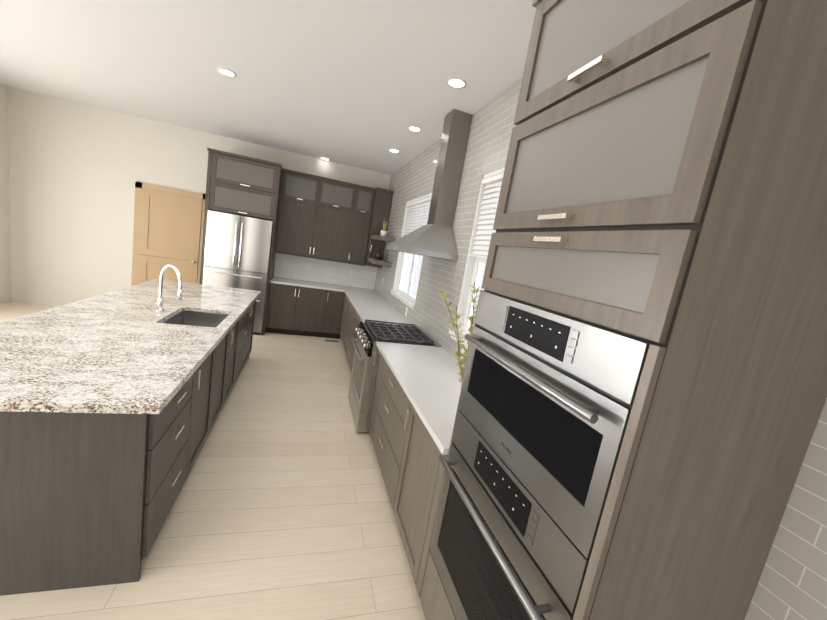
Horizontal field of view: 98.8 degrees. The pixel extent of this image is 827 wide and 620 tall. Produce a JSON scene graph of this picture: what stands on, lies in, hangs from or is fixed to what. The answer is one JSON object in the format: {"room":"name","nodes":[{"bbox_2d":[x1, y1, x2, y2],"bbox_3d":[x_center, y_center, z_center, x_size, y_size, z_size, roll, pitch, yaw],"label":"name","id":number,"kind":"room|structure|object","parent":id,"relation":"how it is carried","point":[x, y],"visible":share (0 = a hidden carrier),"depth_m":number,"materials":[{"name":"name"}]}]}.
{"room":"kitchen","nodes":[
{"label":"kitchen","id":0,"kind":"room"},
{"bbox_2d":[0,83,10,303],"bbox_3d":[-4.712,-0.678,0.589,0.160,3.112,9.851,7,9,-17],"label":"wall","id":1,"kind":"structure","parent":0,"point":[5,279],"depth_m":5.17,"materials":[{"name":"white paint"}]},
{"bbox_2d":[8,87,390,305],"bbox_3d":[-3.354,-1.351,6.163,5.926,3.112,0.160,7,9,-17],"label":"wall","id":2,"kind":"structure","parent":0,"point":[77,170],"depth_m":5.52,"materials":[{"name":"white paint"}]},
{"bbox_2d":[131,181,205,285],"bbox_3d":[-4.069,-0.927,5.889,1.040,2.140,0.127,7,9,-17],"label":"pantry door","id":3,"kind":"structure","parent":2,"relation":"in","point":[168,228],"depth_m":5.85,"materials":[{"name":"beige wood"}]},
{"bbox_2d":[275,168,361,263],"bbox_3d":[-1.706,-1.635,6.317,1.293,1.376,0.337,7,9,-17],"label":"upper cabinet","id":4,"kind":"object","parent":2,"relation":"attached to","point":[324,218],"depth_m":6.16,"materials":[{"name":"brown wood"}]},
{"bbox_2d":[274,253,376,288],"bbox_3d":[-1.625,-0.753,6.704,1.869,0.499,0.008,7,9,-17],"label":"wall tile","id":5,"kind":"structure","parent":2,"relation":"attached to","point":[320,271],"depth_m":6.69,"materials":[{"name":"white tile"}]},
{"bbox_2d":[350,186,375,263],"bbox_3d":[-1.021,-1.556,6.534,0.396,1.376,0.337,7,9,-17],"label":"upper cabinet","id":6,"kind":"object","parent":2,"relation":"attached to","point":[365,202],"depth_m":6.40,"materials":[{"name":"brown wood"}]},
{"bbox_2d":[0,302,424,619],"bbox_3d":[-2.244,1.214,1.707,5.926,0.120,10.171,7,9,-17],"label":"floor","id":7,"kind":"structure","parent":0,"point":[281,509],"depth_m":2.18,"materials":[{"name":"beige wood"}]},
{"bbox_2d":[0,295,258,595],"bbox_3d":[-2.059,0.507,3.068,0.855,0.889,3.290,7,9,-17],"label":"kitchen island","id":8,"kind":"object","parent":7,"relation":"on","point":[84,499],"depth_m":1.58,"materials":[{"name":"wood"}]},
{"bbox_2d":[0,279,259,414],"bbox_3d":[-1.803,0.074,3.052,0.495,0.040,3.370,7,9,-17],"label":"island countertop","id":9,"kind":"structure","parent":8,"relation":"on","point":[136,376],"depth_m":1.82,"materials":[{"name":"white stone"}]},
{"bbox_2d":[156,264,182,311],"bbox_3d":[-1.999,-0.171,2.913,0.249,0.416,0.283,7,9,-17],"label":"faucet","id":10,"kind":"object","parent":9,"relation":"on","point":[160,300],"visible":1,"depth_m":2.90,"materials":[{"name":"silver metal"}]},
{"bbox_2d":[161,310,228,327],"bbox_3d":[-1.856,0.180,3.037,0.404,0.202,0.624,7,9,-17],"label":"sink","id":11,"kind":"object","parent":9,"relation":"in","point":[198,318],"visible":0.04,"depth_m":3.29,"materials":[{"name":"silver metal"}]},
{"bbox_2d":[203,210,272,334],"bbox_3d":[-2.900,-0.601,5.908,0.916,1.880,0.767,7,9,-17],"label":"fridge","id":12,"kind":"object","parent":7,"relation":"on","point":[237,250],"visible":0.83,"depth_m":5.55,"materials":[{"name":"silver metal"}]},
{"bbox_2d":[199,148,282,334],"bbox_3d":[-2.862,-1.047,5.896,1.018,2.765,0.727,7,9,-17],"label":"tall cabinet","id":13,"kind":"object","parent":7,"relation":"on","point":[241,185],"visible":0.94,"depth_m":5.45,"materials":[{"name":"brown wood"}]},
{"bbox_2d":[265,283,300,334],"bbox_3d":[-2.305,-0.058,6.325,0.510,0.884,0.617,7,9,-17],"label":"base cabinet","id":14,"kind":"object","parent":7,"relation":"on","point":[284,301],"depth_m":6.04,"materials":[{"name":"brown wood"}]},
{"bbox_2d":[297,287,332,337],"bbox_3d":[-1.893,-0.010,6.455,0.604,0.884,0.617,7,9,-17],"label":"base cabinet","id":15,"kind":"object","parent":7,"relation":"on","point":[301,311],"depth_m":6.19,"materials":[{"name":"brown wood"}]},
{"bbox_2d":[325,291,344,338],"bbox_3d":[-1.532,0.032,6.569,0.402,0.884,0.617,7,9,-17],"label":"base cabinet","id":16,"kind":"object","parent":7,"relation":"on","point":[336,301],"depth_m":6.30,"materials":[{"name":"brown wood"}]},
{"bbox_2d":[270,277,343,291],"bbox_3d":[-1.900,-0.466,6.343,1.200,0.035,0.646,7,9,-17],"label":"countertop","id":17,"kind":"structure","parent":16,"relation":"on","point":[278,280],"depth_m":6.20,"materials":[{"name":"white stone"}]},
{"bbox_2d":[340,294,347,337],"bbox_3d":[-0.895,0.211,6.126,0.618,0.884,0.626,7,9,-17],"label":"base cabinet","id":18,"kind":"object","parent":7,"relation":"on","point":[346,298],"depth_m":6.09,"materials":[{"name":"brown wood"}]},
{"bbox_2d":[341,299,351,345],"bbox_3d":[-0.732,0.328,5.569,0.618,0.884,0.680,7,9,-17],"label":"base cabinet","id":19,"kind":"object","parent":7,"relation":"on","point":[347,313],"depth_m":5.67,"materials":[{"name":"brown wood"}]},
{"bbox_2d":[344,306,361,372],"bbox_3d":[-0.483,0.507,4.715,0.618,0.884,1.257,7,9,-17],"label":"base cabinet","id":20,"kind":"object","parent":7,"relation":"on","point":[351,321],"depth_m":4.89,"materials":[{"name":"brown wood"}]},
{"bbox_2d":[341,285,416,325],"bbox_3d":[-0.681,-0.123,5.485,0.671,0.035,3.066,7,9,-17],"label":"countertop","id":21,"kind":"structure","parent":20,"relation":"on","point":[370,304],"depth_m":5.02,"materials":[{"name":"white stone"}]},
{"bbox_2d":[367,349,380,428],"bbox_3d":[-0.058,0.814,3.255,0.618,0.884,0.269,7,9,-17],"label":"base cabinet","id":22,"kind":"object","parent":7,"relation":"on","point":[376,377],"depth_m":3.23,"materials":[{"name":"brown wood"}]},
{"bbox_2d":[368,353,409,502],"bbox_3d":[0.096,0.925,2.728,0.618,0.884,0.975,7,9,-17],"label":"base cabinet","id":23,"kind":"object","parent":7,"relation":"on","point":[389,411],"depth_m":2.61,"materials":[{"name":"brown wood"}]},
{"bbox_2d":[376,342,464,454],"bbox_3d":[0.204,0.505,2.502,0.643,0.039,1.711,7,9,-17],"label":"countertop","id":24,"kind":"structure","parent":23,"relation":"on","point":[428,381],"depth_m":2.41,"materials":[{"name":"white stone"}]},
{"bbox_2d":[439,282,479,381],"bbox_3d":[0.338,0.225,1.856,0.466,0.759,0.457,7,9,-17],"label":"plant","id":25,"kind":"object","parent":24,"relation":"on","point":[471,318],"visible":0.19,"depth_m":1.78,"materials":[{"name":"green plant"}]},
{"bbox_2d":[348,319,441,432],"bbox_3d":[-0.271,0.666,3.724,0.767,0.956,0.774,7,9,-17],"label":"range","id":26,"kind":"object","parent":7,"relation":"on","point":[371,334],"visible":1,"depth_m":3.44,"materials":[{"name":"silver metal"}]},
{"bbox_2d":[391,401,447,598],"bbox_3d":[0.294,1.068,2.050,0.618,0.884,0.589,7,9,-17],"label":"base cabinet","id":27,"kind":"object","parent":7,"relation":"on","point":[407,452],"depth_m":1.93,"materials":[{"name":"brown wood"}]},
{"bbox_2d":[420,0,826,619],"bbox_3d":[0.609,0.287,1.231,0.684,2.765,0.836,7,9,-17],"label":"tall cabinet","id":28,"kind":"object","parent":7,"relation":"on","point":[642,396],"visible":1,"depth_m":0.86,"materials":[{"name":"brown wood"}]},
{"bbox_2d":[0,0,535,174],"bbox_3d":[-1.716,-1.934,1.199,5.926,0.120,10.171,7,9,-17],"label":"ceiling","id":29,"kind":"structure","parent":0,"point":[362,84],"depth_m":3.03,"materials":[{"name":"white paint"}]},
{"bbox_2d":[217,67,235,76],"bbox_3d":[-1.738,-2.212,3.296,0.160,0.006,0.160,7,9,-17],"label":"recessed light","id":30,"kind":"object","parent":29,"relation":"in","point":[227,72],"visible":1,"depth_m":3.29,"materials":[{"name":"white paint"}]},
{"bbox_2d":[389,149,399,152],"bbox_3d":[-0.271,-2.237,4.973,0.160,0.006,0.160,7,9,-17],"label":"recessed light","id":31,"kind":"object","parent":29,"relation":"in","point":[394,150],"visible":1,"depth_m":4.97,"materials":[{"name":"white paint"}]},
{"bbox_2d":[408,126,421,131],"bbox_3d":[0.013,-2.026,3.963,0.160,0.006,0.160,7,9,-17],"label":"recessed light","id":32,"kind":"object","parent":29,"relation":"in","point":[414,128],"visible":1,"depth_m":3.96,"materials":[{"name":"white paint"}]},
{"bbox_2d":[446,78,466,88],"bbox_3d":[0.337,-1.781,2.781,0.160,0.006,0.160,7,9,-17],"label":"recessed light","id":33,"kind":"object","parent":29,"relation":"in","point":[458,83],"visible":1,"depth_m":2.77,"materials":[{"name":"white paint"}]},
{"bbox_2d":[374,78,826,619],"bbox_3d":[0.752,-0.042,2.317,0.160,3.112,9.851,7,9,-17],"label":"wall","id":34,"kind":"structure","parent":0,"point":[792,583],"depth_m":2.80,"materials":[{"name":"tile"}]},
{"bbox_2d":[365,187,393,267],"bbox_3d":[-0.666,-1.504,6.564,0.299,1.380,0.495,7,9,-17],"label":"upper cabinet","id":35,"kind":"object","parent":34,"relation":"attached to","point":[382,203],"visible":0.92,"depth_m":6.34,"materials":[{"name":"brown wood"}]},
{"bbox_2d":[368,258,391,266],"bbox_3d":[-0.592,-0.830,6.110,0.283,0.065,0.719,7,9,-17],"label":"shelf","id":36,"kind":"object","parent":34,"relation":"attached to","point":[379,262],"visible":1,"depth_m":5.79,"materials":[{"name":"brown wood"}]},
{"bbox_2d":[374,247,383,259],"bbox_3d":[-0.593,-0.984,6.163,0.170,0.215,0.170,7,9,-17],"label":"vase","id":37,"kind":"object","parent":36,"relation":"on","point":[378,254],"visible":1,"depth_m":6.11,"materials":[{"name":"grey ceramic"}]},
{"bbox_2d":[371,235,395,241],"bbox_3d":[-0.527,-1.220,6.047,0.283,0.065,0.719,7,9,-17],"label":"shelf","id":38,"kind":"object","parent":34,"relation":"attached to","point":[382,238],"visible":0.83,"depth_m":5.73,"materials":[{"name":"brown wood"}]},
{"bbox_2d":[380,218,387,235],"bbox_3d":[-0.489,-1.401,5.988,0.110,0.316,0.110,7,9,-17],"label":"plant pot","id":39,"kind":"object","parent":38,"relation":"on","point":[383,232],"visible":0.81,"depth_m":5.96,"materials":[{"name":"white ceramic"}]},
{"bbox_2d":[390,193,431,309],"bbox_3d":[-0.002,-0.811,4.889,0.172,1.425,1.310,7,9,-17],"label":"window","id":40,"kind":"structure","parent":34,"relation":"in","point":[406,278],"depth_m":5.11,"materials":[{"name":"white paint"}]},
{"bbox_2d":[403,195,431,235],"bbox_3d":[0.041,-1.165,4.827,0.060,0.658,1.222,7,9,-17],"label":"window blind","id":41,"kind":"object","parent":40,"relation":"attached to","point":[412,224],"visible":0.5,"depth_m":4.82,"materials":[{"name":"white plastic"}]},
{"bbox_2d":[387,109,471,260],"bbox_3d":[0.169,-1.219,3.455,0.517,1.364,0.740,7,9,-17],"label":"range hood","id":42,"kind":"object","parent":34,"relation":"attached to","point":[434,237],"visible":1,"depth_m":3.37,"materials":[{"name":"silver metal"}]},
{"bbox_2d":[449,168,504,348],"bbox_3d":[0.690,-0.312,2.517,0.172,1.425,1.310,7,9,-17],"label":"window","id":43,"kind":"structure","parent":34,"relation":"in","point":[474,269],"depth_m":3.09,"materials":[{"name":"white paint"}]},
{"bbox_2d":[470,171,503,257],"bbox_3d":[0.732,-0.666,2.455,0.060,0.658,1.222,7,9,-17],"label":"window blind","id":44,"kind":"object","parent":43,"relation":"attached to","point":[483,238],"visible":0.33,"depth_m":2.88,"materials":[{"name":"white plastic"}]}
]}

